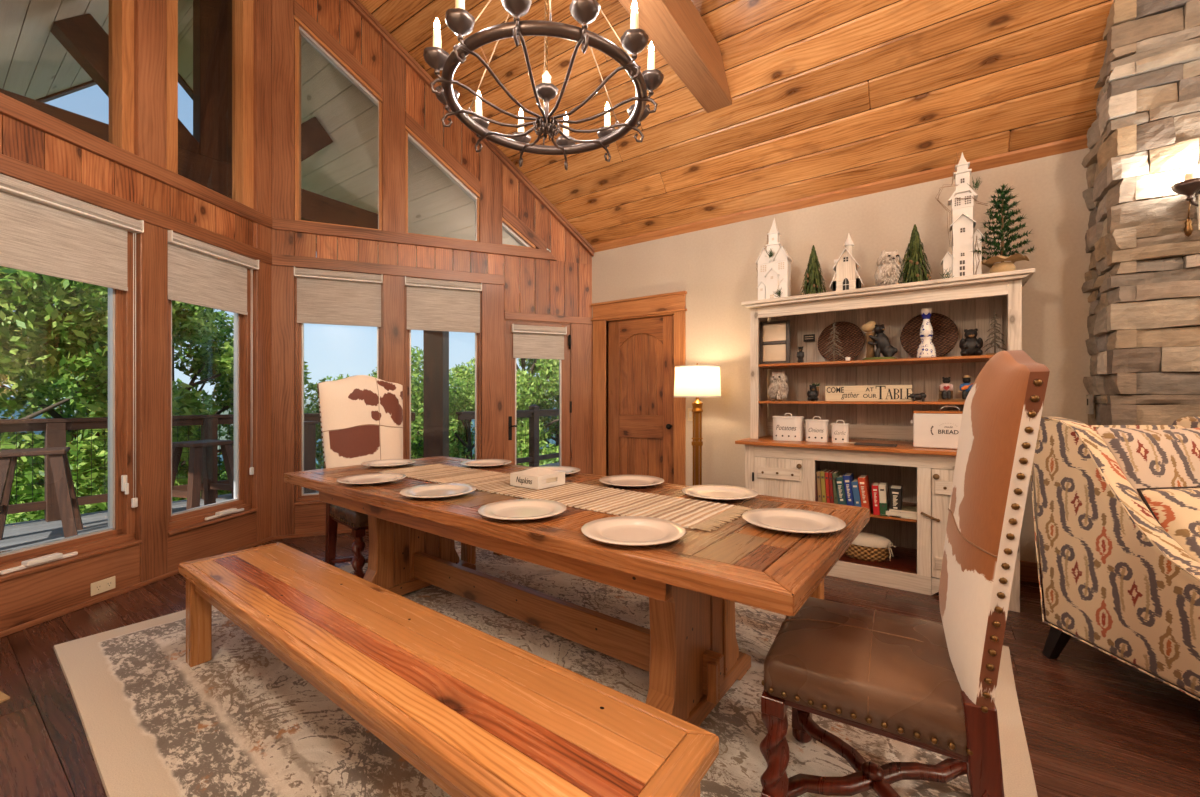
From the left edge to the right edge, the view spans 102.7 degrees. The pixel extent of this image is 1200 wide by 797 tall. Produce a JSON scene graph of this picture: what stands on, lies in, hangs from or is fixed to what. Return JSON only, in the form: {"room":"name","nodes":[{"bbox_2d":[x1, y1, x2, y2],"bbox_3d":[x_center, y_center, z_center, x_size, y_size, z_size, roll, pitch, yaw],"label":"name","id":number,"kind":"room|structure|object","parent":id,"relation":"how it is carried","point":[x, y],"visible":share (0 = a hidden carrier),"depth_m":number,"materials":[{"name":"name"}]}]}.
{"room":"dining room","nodes":[
{"label":"dining room","id":0,"kind":"room"},
{"bbox_2d":[0,114,255,246],"bbox_3d":[-3.004,-1.396,2.682,0.018,5.192,2.826,0,0,8],"label":"wall","id":1,"kind":"structure","parent":0,"point":[20,141],"depth_m":2.92,"materials":[{"name":"wood"}]},
{"bbox_2d":[0,231,134,574],"bbox_3d":[-3.078,-0.117,2.467,0.130,2.037,1.225,0,0,8],"label":"window","id":2,"kind":"structure","parent":1,"relation":"in","point":[121,516],"depth_m":3.00,"materials":[{"name":"brown wood"}]},
{"bbox_2d":[0,174,143,507],"bbox_3d":[-3.024,-0.222,2.462,0.072,1.824,1.214,0,0,8],"label":"roller shade","id":3,"kind":"object","parent":2,"relation":"attached to","point":[43,231],"visible":1,"depth_m":2.68,"materials":[{"name":"fabric"}]},
{"bbox_2d":[91,576,114,595],"bbox_3d":[-2.954,1.115,2.857,0.010,0.074,0.126,0,0,8],"label":"wall outlet","id":4,"kind":"object","parent":1,"relation":"attached to","point":[107,584],"visible":1,"depth_m":2.85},
{"bbox_2d":[109,0,133,153],"bbox_3d":[-3.077,-2.104,2.485,0.126,1.138,1.160,0,0,8],"label":"window","id":5,"kind":"structure","parent":1,"relation":"in","point":[121,12],"depth_m":3.00,"materials":[{"name":"brown wood"}]},
{"bbox_2d":[0,0,271,637],"bbox_3d":[-3.034,-1.464,2.686,0.138,5.328,2.830,0,0,8],"label":"trim","id":6,"kind":"structure","parent":1,"relation":"attached to","point":[32,596],"depth_m":3.13,"materials":[{"name":"brown wood"}]},
{"bbox_2d":[168,269,251,529],"bbox_3d":[-2.925,-0.117,3.593,0.130,2.037,0.711,0,0,8],"label":"window","id":7,"kind":"structure","parent":1,"relation":"in","point":[242,500],"depth_m":3.86,"materials":[{"name":"brown wood"}]},
{"bbox_2d":[168,230,258,474],"bbox_3d":[-2.872,-0.257,3.585,0.072,1.754,0.704,0,0,8],"label":"roller shade","id":8,"kind":"object","parent":7,"relation":"attached to","point":[200,273],"visible":0.94,"depth_m":3.54,"materials":[{"name":"fabric"}]},
{"bbox_2d":[167,0,253,208],"bbox_3d":[-2.928,-2.489,3.590,0.126,1.907,0.718,0,0,8],"label":"window","id":9,"kind":"structure","parent":1,"relation":"in","point":[242,10],"depth_m":3.85,"materials":[{"name":"brown wood"}]},
{"bbox_2d":[271,0,271,535],"bbox_3d":[-2.861,-1.400,4.133,0.148,5.200,0.148,0,0,-33],"label":"trim","id":10,"kind":"structure","parent":1,"relation":"attached to","point":[271,0],"depth_m":4.09,"materials":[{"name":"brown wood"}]},
{"bbox_2d":[0,0,550,272],"bbox_3d":[-3.361,-2.701,4.426,4.633,2.887,5.444,0,0,35],"label":"ceiling","id":11,"kind":"structure","parent":0,"point":[345,170],"depth_m":5.27,"materials":[{"name":"wood"}]},
{"bbox_2d":[0,0,377,228],"bbox_3d":[-3.758,-3.058,4.761,0.200,2.136,3.549,0,0,35],"label":"roof beam","id":12,"kind":"structure","parent":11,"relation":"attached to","point":[204,156],"depth_m":4.60,"materials":[{"name":"wood"}]},
{"bbox_2d":[295,0,591,317],"bbox_3d":[-1.442,-2.422,4.641,2.920,3.124,0.018,0,0,-22],"label":"wall","id":13,"kind":"structure","parent":0,"point":[563,286],"depth_m":4.69,"materials":[{"name":"wood"}]},
{"bbox_2d":[294,15,381,229],"bbox_3d":[-2.342,-2.428,4.333,0.695,1.783,0.126,0,0,-22],"label":"window","id":14,"kind":"structure","parent":13,"relation":"in","point":[301,29],"depth_m":4.25,"materials":[{"name":"brown wood"}]},
{"bbox_2d":[295,277,382,501],"bbox_3d":[-2.347,-0.117,4.353,0.700,2.035,0.085,0,0,-22],"label":"window","id":15,"kind":"structure","parent":13,"relation":"in","point":[299,327],"depth_m":4.22,"materials":[{"name":"brown wood"}]},
{"bbox_2d":[294,266,382,326],"bbox_3d":[-2.319,-0.896,4.282,0.694,0.476,0.072,0,0,-22],"label":"roller shade","id":16,"kind":"object","parent":15,"relation":"attached to","point":[329,297],"visible":1,"depth_m":4.28,"materials":[{"name":"fabric"}]},
{"bbox_2d":[272,0,592,539],"bbox_3d":[-1.453,-1.464,4.668,2.925,5.328,0.138,0,0,-22],"label":"trim","id":17,"kind":"structure","parent":13,"relation":"attached to","point":[290,518],"depth_m":4.42,"materials":[{"name":"brown wood"}]},
{"bbox_2d":[405,125,479,241],"bbox_3d":[-1.522,-2.045,4.658,0.680,1.016,0.126,0,0,-22],"label":"window","id":18,"kind":"structure","parent":13,"relation":"in","point":[410,136],"depth_m":4.62,"materials":[{"name":"brown wood"}]},
{"bbox_2d":[405,286,480,459],"bbox_3d":[-1.522,-0.117,4.680,0.705,2.035,0.085,0,0,-22],"label":"window","id":19,"kind":"structure","parent":13,"relation":"in","point":[407,332],"depth_m":4.56,"materials":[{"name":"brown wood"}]},
{"bbox_2d":[405,276,481,332],"bbox_3d":[-1.494,-0.891,4.609,0.699,0.486,0.072,0,0,-22],"label":"roller shade","id":20,"kind":"object","parent":19,"relation":"attached to","point":[432,305],"visible":1,"depth_m":4.61,"materials":[{"name":"fabric"}]},
{"bbox_2d":[346,0,594,256],"bbox_3d":[-1.382,-2.783,4.625,2.825,2.518,0.070,0,0,-22],"label":"trim","id":21,"kind":"structure","parent":13,"relation":"attached to","point":[369,18],"depth_m":4.74,"materials":[{"name":"brown wood"}]},
{"bbox_2d":[502,217,535,248],"bbox_3d":[-0.848,-1.665,4.926,0.350,0.328,0.126,0,0,-22],"label":"window","id":22,"kind":"structure","parent":13,"relation":"in","point":[507,227],"depth_m":4.90,"materials":[{"name":"brown wood"}]},
{"bbox_2d":[504,319,571,466],"bbox_3d":[-0.637,0.202,4.971,0.715,1.997,0.178,0,0,-22],"label":"door","id":23,"kind":"structure","parent":13,"relation":"in","point":[565,366],"depth_m":4.98,"materials":[{"name":"brown wood"}]},
{"bbox_2d":[511,324,566,359],"bbox_3d":[-0.621,-0.577,4.923,0.564,0.338,0.072,0,0,-22],"label":"roller shade","id":24,"kind":"object","parent":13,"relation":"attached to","point":[529,341],"visible":1,"depth_m":4.92,"materials":[{"name":"fabric"}]},
{"bbox_2d":[3,0,1109,233],"bbox_3d":[0.449,-2.731,1.878,14.000,3.038,5.600,0,0,35],"label":"roof","id":25,"kind":"structure","parent":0,"point":[387,0],"depth_m":3.57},
{"bbox_2d":[36,73,192,102],"bbox_3d":[-5.301,-2.747,5.799,0.120,3.046,5.500,0,0,35],"label":"trim","id":26,"kind":"structure","parent":25,"relation":"attached to","point":[181,81],"depth_m":5.22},
{"bbox_2d":[0,531,1199,796],"bbox_3d":[1.482,1.230,1.041,13.329,0.060,5.200,0,0,35],"label":"floor","id":27,"kind":"structure","parent":0,"point":[1095,724],"depth_m":1.86,"materials":[{"name":"brown wood"}]},
{"bbox_2d":[53,540,1037,796],"bbox_3d":[-0.335,1.192,2.300,3.670,0.013,2.748,0,0,37],"label":"area rug","id":28,"kind":"object","parent":27,"relation":"on","point":[240,722],"visible":0.28,"depth_m":1.80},
{"bbox_2d":[317,375,402,578],"bbox_3d":[-1.488,0.512,3.224,0.579,1.357,0.580,0,0,43],"label":"chair","id":29,"kind":"object","parent":28,"relation":"on","point":[361,416],"visible":0.58,"depth_m":3.25,"materials":[{"name":"leather"}]},
{"bbox_2d":[179,542,718,796],"bbox_3d":[-0.819,0.965,1.613,2.400,0.443,0.405,0,0,37],"label":"wooden bench","id":30,"kind":"object","parent":28,"relation":"on","point":[477,713],"visible":1,"depth_m":1.24,"materials":[{"name":"brown wood"}]},
{"bbox_2d":[284,456,869,726],"bbox_3d":[-0.392,0.813,2.385,2.900,0.746,1.075,0,0,37],"label":"dining table","id":31,"kind":"object","parent":28,"relation":"on","point":[690,653],"visible":0.67,"depth_m":1.76,"materials":[{"name":"brown wood"}]},
{"bbox_2d":[336,473,405,484],"bbox_3d":[-1.202,0.429,2.533,0.333,0.022,0.333,0,0,35],"label":"dinner plate","id":32,"kind":"object","parent":31,"relation":"on","point":[370,478],"visible":1,"depth_m":2.57,"materials":[{"name":"beige ceramic"}]},
{"bbox_2d":[361,459,415,466],"bbox_3d":[-1.384,0.429,3.148,0.333,0.022,0.333,0,0,35],"label":"dinner plate","id":33,"kind":"object","parent":31,"relation":"on","point":[386,462],"visible":1,"depth_m":3.20,"materials":[{"name":"beige ceramic"}]},
{"bbox_2d":[400,483,475,498],"bbox_3d":[-0.739,0.429,2.201,0.333,0.022,0.333,0,0,35],"label":"dinner plate","id":34,"kind":"object","parent":31,"relation":"on","point":[440,490],"visible":1,"depth_m":2.24,"materials":[{"name":"beige ceramic"}]},
{"bbox_2d":[460,459,511,466],"bbox_3d":[-0.749,0.429,3.152,0.333,0.022,0.333,0,0,35],"label":"dinner plate","id":35,"kind":"object","parent":31,"relation":"on","point":[478,462],"visible":1,"depth_m":3.20,"materials":[{"name":"beige ceramic"}]},
{"bbox_2d":[478,499,566,519],"bbox_3d":[-0.294,0.429,1.830,0.333,0.022,0.333,0,0,35],"label":"dinner plate","id":36,"kind":"object","parent":31,"relation":"on","point":[516,509],"visible":1,"depth_m":1.86,"materials":[{"name":"beige ceramic"}]},
{"bbox_2d":[377,464,751,531],"bbox_3d":[-0.364,0.435,2.389,2.156,0.008,0.410,0,0,37],"label":"table runner","id":37,"kind":"object","parent":31,"relation":"on","point":[689,513],"visible":0.82,"depth_m":2.09,"materials":[{"name":"fabric"}]},
{"bbox_2d":[510,467,564,489],"bbox_3d":[-0.312,0.389,2.405,0.194,0.087,0.195,0,0,37],"label":"box","id":38,"kind":"object","parent":37,"relation":"on","point":[537,478],"visible":1,"depth_m":2.35,"materials":[{"name":"white paint"}]},
{"bbox_2d":[599,475,663,486],"bbox_3d":[0.163,0.429,2.466,0.333,0.022,0.333,0,0,35],"label":"dinner plate","id":39,"kind":"object","parent":31,"relation":"on","point":[616,480],"visible":1,"depth_m":2.51,"materials":[{"name":"beige ceramic"}]},
{"bbox_2d":[581,516,685,545],"bbox_3d":[0.106,0.429,1.539,0.333,0.022,0.333,0,0,35],"label":"dinner plate","id":40,"kind":"object","parent":31,"relation":"on","point":[618,530],"visible":1,"depth_m":1.55,"materials":[{"name":"beige ceramic"}]},
{"bbox_2d":[682,484,757,499],"bbox_3d":[0.537,0.429,2.164,0.333,0.022,0.333,0,0,35],"label":"dinner plate","id":41,"kind":"object","parent":31,"relation":"on","point":[712,492],"visible":1,"depth_m":2.19,"materials":[{"name":"beige ceramic"}]},
{"bbox_2d":[742,508,845,532],"bbox_3d":[0.666,0.429,1.665,0.333,0.022,0.333,0,0,35],"label":"dinner plate","id":42,"kind":"object","parent":31,"relation":"on","point":[780,519],"visible":1,"depth_m":1.69,"materials":[{"name":"beige ceramic"}]},
{"bbox_2d":[461,542,823,599],"bbox_3d":[0.045,0.965,2.876,2.400,0.443,0.405,0,0,37],"label":"wooden bench","id":43,"kind":"object","parent":28,"relation":"on","point":[468,552],"visible":0.04,"depth_m":3.39,"materials":[{"name":"brown wood"}]},
{"bbox_2d":[760,350,1049,796],"bbox_3d":[0.801,0.534,1.351,0.579,1.311,0.580,0,0,32],"label":"chair","id":44,"kind":"object","parent":28,"relation":"on","point":[931,686],"visible":1,"depth_m":1.15,"materials":[{"name":"leather"}]},
{"bbox_2d":[674,363,720,484],"bbox_3d":[0.828,0.450,4.085,0.395,1.500,0.395,0,0,25],"label":"floor lamp","id":45,"kind":"object","parent":27,"relation":"on","point":[697,381],"visible":0.8,"depth_m":3.96,"materials":[{"name":"fabric"}]},
{"bbox_2d":[735,268,1034,612],"bbox_3d":[1.881,0.225,3.362,1.707,1.950,0.670,0,0,35],"label":"tall cabinet","id":46,"kind":"object","parent":27,"relation":"on","point":[786,469],"visible":0.59,"depth_m":3.42,"materials":[{"name":"white wood"}]},
{"bbox_2d":[756,218,792,299],"bbox_3d":[1.354,-1.083,3.746,0.255,0.665,0.153,0,0,35],"label":"house","id":47,"kind":"object","parent":46,"relation":"on","point":[774,264],"visible":0.96,"depth_m":3.71,"materials":[{"name":"white paint"}]},
{"bbox_2d":[760,320,789,363],"bbox_3d":[1.391,-0.441,3.817,0.230,0.350,0.024,0,0,31],"label":"decor","id":48,"kind":"object","parent":46,"relation":"on","point":[774,335],"visible":0.83,"depth_m":3.81,"materials":[{"name":"mirror"}]},
{"bbox_2d":[768,371,789,400],"bbox_3d":[1.390,-0.096,3.756,0.160,0.234,0.192,0,0,-12],"label":"owl figurine","id":49,"kind":"object","parent":46,"relation":"on","point":[778,389],"visible":1,"depth_m":3.70,"materials":[{"name":"ceramic"}]},
{"bbox_2d":[800,245,826,294],"bbox_3d":[1.607,-0.937,3.610,0.221,0.435,0.216,0,0,35],"label":"pine","id":50,"kind":"object","parent":46,"relation":"on","point":[813,276],"visible":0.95,"depth_m":3.58,"materials":[{"name":"green plant"}]},
{"bbox_2d":[817,321,864,360],"bbox_3d":[1.841,-0.430,3.673,0.327,0.323,0.066,0,0,35],"label":"charger","id":51,"kind":"object","parent":46,"relation":"on","point":[851,337],"visible":0.8,"depth_m":3.67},
{"bbox_2d":[835,475,846,504],"bbox_3d":[1.665,0.643,3.292,0.080,0.230,0.161,0,0,35],"label":"book","id":52,"kind":"object","parent":46,"relation":"on","point":[841,497],"visible":0.68,"depth_m":3.23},
{"bbox_2d":[735,435,956,455],"bbox_3d":[1.874,0.326,3.367,1.660,0.025,0.670,0,0,35],"label":"countertop","id":53,"kind":"structure","parent":46,"relation":"on","point":[902,446],"depth_m":3.25,"materials":[{"name":"brown wood"}]},
{"bbox_2d":[772,413,803,440],"bbox_3d":[1.410,0.210,3.597,0.211,0.204,0.154,0,0,35],"label":"tin canister","id":54,"kind":"object","parent":53,"relation":"on","point":[785,428],"visible":1,"depth_m":3.53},
{"bbox_2d":[805,416,828,441],"bbox_3d":[1.574,0.220,3.483,0.151,0.184,0.110,0,0,35],"label":"tin canister","id":55,"kind":"object","parent":53,"relation":"on","point":[816,429],"visible":1,"depth_m":3.44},
{"bbox_2d":[831,420,848,442],"bbox_3d":[1.700,0.232,3.396,0.111,0.161,0.082,0,0,35],"label":"tin canister","id":56,"kind":"object","parent":53,"relation":"on","point":[840,431],"visible":0.95,"depth_m":3.37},
{"bbox_2d":[911,406,962,448],"bbox_3d":[2.203,0.177,3.023,0.412,0.264,0.181,0,0,35],"label":"bread box","id":57,"kind":"object","parent":53,"relation":"on","point":[931,429],"visible":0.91,"depth_m":2.99,"materials":[{"name":"white paint"}]},
{"bbox_2d":[830,233,863,290],"bbox_3d":[1.785,-0.975,3.470,0.208,0.448,0.142,0,0,35],"label":"house","id":58,"kind":"object","parent":46,"relation":"on","point":[846,277],"visible":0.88,"depth_m":3.43,"materials":[{"name":"white wood"}]},
{"bbox_2d":[843,473,853,505],"bbox_3d":[1.704,0.635,3.265,0.074,0.243,0.161,0,0,35],"label":"book","id":59,"kind":"object","parent":46,"relation":"on","point":[848,477],"visible":0.74,"depth_m":3.20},
{"bbox_2d":[758,401,964,404],"bbox_3d":[1.947,0.029,3.459,1.567,0.018,0.395,0,0,35],"label":"shelf","id":60,"kind":"object","parent":46,"relation":"attached to","point":[759,402],"depth_m":3.41,"materials":[{"name":"brown wood"}]},
{"bbox_2d":[857,475,872,513],"bbox_3d":[1.777,0.638,3.215,0.076,0.239,0.161,0,0,35],"label":"book","id":61,"kind":"object","parent":46,"relation":"on","point":[863,481],"visible":0.91,"depth_m":3.16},
{"bbox_2d":[825,385,911,400],"bbox_3d":[1.908,-0.036,3.432,0.544,0.112,0.019,0,0,35],"label":"gather sign","id":62,"kind":"object","parent":46,"relation":"on","point":[872,392],"visible":1,"depth_m":3.42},
{"bbox_2d":[845,532,894,561],"bbox_3d":[1.821,1.004,3.264,0.333,0.166,0.196,0,0,35],"label":"wicker basket","id":63,"kind":"object","parent":46,"relation":"on","point":[869,547],"visible":0.77,"depth_m":3.19,"materials":[{"name":"wicker"}]},
{"bbox_2d":[871,483,879,514],"bbox_3d":[1.832,0.660,3.176,0.049,0.192,0.161,0,0,35],"label":"book","id":64,"kind":"object","parent":46,"relation":"on","point":[875,491],"visible":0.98,"depth_m":3.11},
{"bbox_2d":[758,355,993,368],"bbox_3d":[1.947,-0.256,3.459,1.567,0.018,0.395,0,0,35],"label":"shelf","id":65,"kind":"object","parent":46,"relation":"attached to","point":[980,360],"depth_m":3.39,"materials":[{"name":"brown wood"}]},
{"bbox_2d":[861,321,897,359],"bbox_3d":[1.952,-0.405,3.356,0.220,0.282,0.126,0,0,35],"label":"sculpture","id":66,"kind":"object","parent":46,"relation":"on","point":[882,342],"visible":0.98,"depth_m":3.33,"materials":[{"name":"black"}]},
{"bbox_2d":[878,482,888,515],"bbox_3d":[1.865,0.657,3.154,0.052,0.197,0.161,0,0,35],"label":"book","id":67,"kind":"object","parent":46,"relation":"on","point":[883,487],"visible":0.94,"depth_m":3.09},
{"bbox_2d":[874,250,904,285],"bbox_3d":[2.010,-0.885,3.323,0.225,0.271,0.187,0,0,-35],"label":"owl figurine","id":68,"kind":"object","parent":46,"relation":"on","point":[888,270],"visible":0.82,"depth_m":3.27,"materials":[{"name":"fur"}]},
{"bbox_2d":[870,498,916,522],"bbox_3d":[1.891,0.764,3.392,0.726,0.018,0.570,0,0,35],"label":"shelf","id":69,"kind":"object","parent":46,"relation":"attached to","point":[905,502],"depth_m":3.15,"materials":[{"name":"brown wood"}]},
{"bbox_2d":[890,485,901,516],"bbox_3d":[1.921,0.663,3.115,0.062,0.182,0.161,0,0,35],"label":"book","id":70,"kind":"object","parent":46,"relation":"on","point":[895,491],"visible":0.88,"depth_m":3.05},
{"bbox_2d":[898,224,932,283],"bbox_3d":[2.125,-0.951,3.245,0.219,0.456,0.240,0,0,35],"label":"pine","id":71,"kind":"object","parent":46,"relation":"on","point":[913,272],"visible":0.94,"depth_m":3.21,"materials":[{"name":"green plant"}]},
{"bbox_2d":[917,308,935,357],"bbox_3d":[2.170,-0.434,3.192,0.108,0.338,0.108,0,0,35],"label":"ceramic bottle","id":72,"kind":"object","parent":46,"relation":"on","point":[926,349],"visible":0.92,"depth_m":3.17,"materials":[{"name":"white ceramic"}]},
{"bbox_2d":[900,313,958,357],"bbox_3d":[2.298,-0.435,3.357,0.337,0.333,0.068,0,0,35],"label":"charger","id":73,"kind":"object","parent":46,"relation":"on","point":[945,331],"visible":0.69,"depth_m":3.34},
{"bbox_2d":[938,375,972,401],"bbox_3d":[2.294,-0.065,3.094,0.190,0.168,0.101,0,0,35],"label":"figurine","id":74,"kind":"object","parent":46,"relation":"on","point":[946,389],"visible":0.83,"depth_m":3.09,"materials":[{"name":"multicoloured"}]},
{"bbox_2d":[937,152,986,278],"bbox_3d":[2.316,-1.168,3.080,0.270,0.836,0.136,0,0,35],"label":"house","id":75,"kind":"object","parent":46,"relation":"on","point":[962,262],"visible":0.88,"depth_m":3.04,"materials":[{"name":"white paint"}]},
{"bbox_2d":[959,328,982,355],"bbox_3d":[2.365,-0.355,3.059,0.121,0.184,0.139,0,0,35],"label":"bear figurine","id":76,"kind":"object","parent":46,"relation":"on","point":[969,346],"visible":0.97,"depth_m":3.04,"materials":[{"name":"ceramic"}]},
{"bbox_2d":[983,311,1006,354],"bbox_3d":[2.476,-0.408,3.011,0.114,0.285,0.119,0,0,-1],"label":"tree","id":77,"kind":"object","parent":46,"relation":"on","point":[994,332],"visible":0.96,"depth_m":3.00,"materials":[{"name":"grey metal"}]},
{"bbox_2d":[990,262,1015,272],"bbox_3d":[2.478,-0.790,2.955,0.124,0.078,0.124,0,0,35],"label":"pot","id":78,"kind":"object","parent":46,"relation":"on","point":[1003,266],"depth_m":2.91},
{"bbox_2d":[971,184,1035,272],"bbox_3d":[2.476,-1.032,2.943,0.338,0.563,0.307,0,0,35],"label":"pine","id":79,"kind":"object","parent":46,"relation":"on","point":[1003,266],"visible":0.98,"depth_m":2.93,"materials":[{"name":"green plant"}]},
{"bbox_2d":[1031,416,1199,700],"bbox_3d":[2.452,0.644,1.834,0.790,1.126,0.965,0,0,0],"label":"armchair","id":80,"kind":"object","parent":27,"relation":"on","point":[1114,579],"visible":0.86,"depth_m":1.97,"materials":[{"name":"fabric"}]},
{"bbox_2d":[1093,427,1199,496],"bbox_3d":[2.452,0.400,2.066,0.560,0.552,0.214,0,0,0],"label":"cushion","id":81,"kind":"object","parent":80,"relation":"on","point":[1148,458],"visible":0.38,"depth_m":2.02,"materials":[{"name":"fabric"}]},
{"bbox_2d":[1136,486,1199,562],"bbox_3d":[2.472,0.540,1.896,0.534,0.406,0.239,0,0,0],"label":"seat cushion","id":82,"kind":"object","parent":80,"relation":"on","point":[1176,509],"visible":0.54,"depth_m":1.89,"materials":[{"name":"fabric"}]},
{"bbox_2d":[1081,0,1199,424],"bbox_3d":[3.687,-1.425,2.233,1.998,5.251,0.610,0,0,35],"label":"chimney","id":83,"kind":"object","parent":27,"relation":"on","point":[1142,278],"visible":0.57,"depth_m":2.51,"materials":[{"name":"stone"}]},
{"bbox_2d":[1171,171,1199,236],"bbox_3d":[2.966,-0.978,2.299,0.307,0.375,0.142,0,0,35],"label":"wall sconce","id":84,"kind":"object","parent":83,"relation":"attached to","point":[1190,185],"visible":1,"depth_m":2.34,"materials":[{"name":"brown metal"}]},
{"bbox_2d":[358,0,1113,244],"bbox_3d":[1.604,-2.816,0.969,10.764,2.650,4.974,0,0,35],"label":"ceiling","id":85,"kind":"structure","parent":0,"point":[1002,17],"depth_m":3.49,"materials":[{"name":"brown wood"}]},
{"bbox_2d":[423,0,663,170],"bbox_3d":[-0.267,-2.676,2.399,1.156,2.734,1.156,0,0,35],"label":"chandelier","id":86,"kind":"object","parent":85,"relation":"hanging from","point":[461,22],"visible":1,"depth_m":2.23,"materials":[{"name":"brown metal"}]},
{"bbox_2d":[618,0,731,112],"bbox_3d":[-0.108,-2.380,2.222,0.203,0.280,3.629,0,0,35],"label":"ceiling beam","id":87,"kind":"structure","parent":85,"relation":"attached to","point":[677,30],"depth_m":3.13,"materials":[{"name":"brown wood"}]},
{"bbox_2d":[592,148,1091,562],"bbox_3d":[3.617,-0.249,2.677,9.500,2.898,0.120,0,0,35],"label":"wall","id":88,"kind":"structure","parent":0,"point":[716,267],"depth_m":3.70,"materials":[{"name":"paint"}]},
{"bbox_2d":[591,291,686,485],"bbox_3d":[0.386,0.094,4.865,1.095,2.212,0.152,0,0,35],"label":"door","id":89,"kind":"structure","parent":88,"relation":"in","point":[646,337],"depth_m":4.86,"materials":[{"name":"brown wood"}]},
{"bbox_2d":[592,135,1087,252],"bbox_3d":[1.474,-1.599,4.061,3.800,0.067,0.045,0,0,35],"label":"trim","id":90,"kind":"structure","parent":88,"relation":"attached to","point":[1080,142],"depth_m":3.67,"materials":[{"name":"brown wood"}]},
{"bbox_2d":[912,544,1042,583],"bbox_3d":[1.920,1.135,3.769,2.715,0.130,0.016,0,0,35],"label":"baseboard","id":91,"kind":"structure","parent":88,"relation":"attached to","point":[1028,570],"depth_m":3.14,"materials":[{"name":"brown wood"}]},
{"label":"outside","id":92,"kind":"structure","parent":0,"visible":0},
{"bbox_2d":[0,462,558,550],"bbox_3d":[-2.165,1.235,5.878,4.548,0.030,9.200,0,0,35],"label":"deck","id":93,"kind":"object","parent":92,"point":[18,535],"visible":0.01,"depth_m":4.50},
{"bbox_2d":[0,447,82,539],"bbox_3d":[-4.868,0.835,4.125,0.551,0.790,0.553,0,0,-44],"label":"stool","id":94,"kind":"object","parent":93,"relation":"on","point":[70,515],"visible":0.95,"depth_m":4.10,"materials":[{"name":"wood"}]},
{"bbox_2d":[0,414,233,521],"bbox_3d":[-5.538,0.710,4.738,0.140,1.020,3.515,0,0,35],"label":"deck railing","id":95,"kind":"object","parent":93,"relation":"on","point":[54,429],"visible":0.52,"depth_m":4.81,"materials":[{"name":"wood"}]},
{"bbox_2d":[172,439,233,509],"bbox_3d":[-4.077,0.835,4.915,0.553,0.790,0.551,0,0,18],"label":"stool","id":96,"kind":"object","parent":93,"relation":"on","point":[201,456],"visible":0.61,"depth_m":4.83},
{"bbox_2d":[304,421,318,493],"bbox_3d":[-3.524,0.745,5.627,0.280,0.950,0.280,0,0,6],"label":"porch post","id":97,"kind":"object","parent":93,"relation":"on","point":[309,426],"visible":0.24,"depth_m":5.63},
{"bbox_2d":[423,330,448,457],"bbox_3d":[-2.387,0.019,7.005,0.330,2.402,0.330,0,0,0],"label":"porch post","id":98,"kind":"object","parent":93,"relation":"on","point":[435,343],"visible":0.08,"depth_m":6.87,"materials":[{"name":"wood"}]},
{"bbox_2d":[456,404,558,466],"bbox_3d":[-1.110,0.660,8.541,0.160,1.120,3.420,0,0,36],"label":"deck railing","id":99,"kind":"object","parent":93,"relation":"on","point":[533,413],"visible":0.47,"depth_m":8.40,"materials":[{"name":"wood"}]},
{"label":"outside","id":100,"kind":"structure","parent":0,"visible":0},
{"bbox_3d":[-23.904,7.136,28.716,68.000,9.045,140.000,0,0,35],"label":"ground","id":101,"kind":"structure","parent":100,"visible":0},
{"bbox_2d":[5,494,92,523],"bbox_3d":[-6.797,3.540,6.008,3.323,4.921,3.308,0,0,-12],"label":"broadleaf tree","id":102,"kind":"object","parent":101,"relation":"on","point":[39,514],"visible":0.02,"depth_m":5.55,"materials":[{"name":"green plant"}]},
{"bbox_2d":[0,266,107,522],"bbox_3d":[-8.897,0.515,5.812,5.651,9.969,5.602,0,0,35],"label":"broadleaf tree","id":103,"kind":"object","parent":101,"relation":"on","point":[89,390],"visible":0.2,"depth_m":5.98,"materials":[{"name":"green plant"}]},
{"bbox_2d":[0,268,233,523],"bbox_3d":[-7.709,1.303,7.503,4.473,8.594,4.481,0,0,-6],"label":"broadleaf tree","id":104,"kind":"object","parent":101,"relation":"on","point":[35,386],"visible":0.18,"depth_m":6.43,"materials":[{"name":"green plant"}]},
{"bbox_2d":[0,300,311,496],"bbox_3d":[-8.175,2.033,9.010,4.908,8.735,4.951,0,0,10],"label":"broadleaf tree","id":105,"kind":"object","parent":101,"relation":"on","point":[201,366],"visible":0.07,"depth_m":9.36,"materials":[{"name":"green plant"}]},
{"bbox_2d":[304,346,470,468],"bbox_3d":[-5.647,2.210,13.075,5.097,7.581,5.119,0,0,-43],"label":"broadleaf tree","id":106,"kind":"object","parent":101,"relation":"on","point":[416,386],"visible":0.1,"depth_m":12.37,"materials":[{"name":"green plant"}]},
{"bbox_2d":[411,364,527,459],"bbox_3d":[-4.122,2.347,14.339,3.601,6.906,3.594,0,0,35],"label":"broadleaf tree","id":107,"kind":"object","parent":101,"relation":"on","point":[467,400],"visible":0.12,"depth_m":13.77,"materials":[{"name":"green plant"}]},
{"bbox_2d":[456,357,558,465],"bbox_3d":[-2.164,1.403,15.040,4.473,8.594,4.481,0,0,-23],"label":"broadleaf tree","id":108,"kind":"object","parent":101,"relation":"on","point":[523,382],"visible":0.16,"depth_m":13.78,"materials":[{"name":"green plant"}]},
{"bbox_2d":[516,359,558,462],"bbox_3d":[-1.777,1.258,17.576,5.489,9.684,5.442,0,0,12],"label":"broadleaf tree","id":109,"kind":"object","parent":101,"relation":"on","point":[545,405],"visible":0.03,"depth_m":15.43,"materials":[{"name":"green plant"}]},
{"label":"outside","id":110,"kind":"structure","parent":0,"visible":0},
{"bbox_2d":[0,397,555,474],"bbox_3d":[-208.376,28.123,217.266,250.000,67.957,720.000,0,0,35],"label":"deck railing","id":111,"kind":"object","parent":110,"point":[551,441],"visible":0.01,"depth_m":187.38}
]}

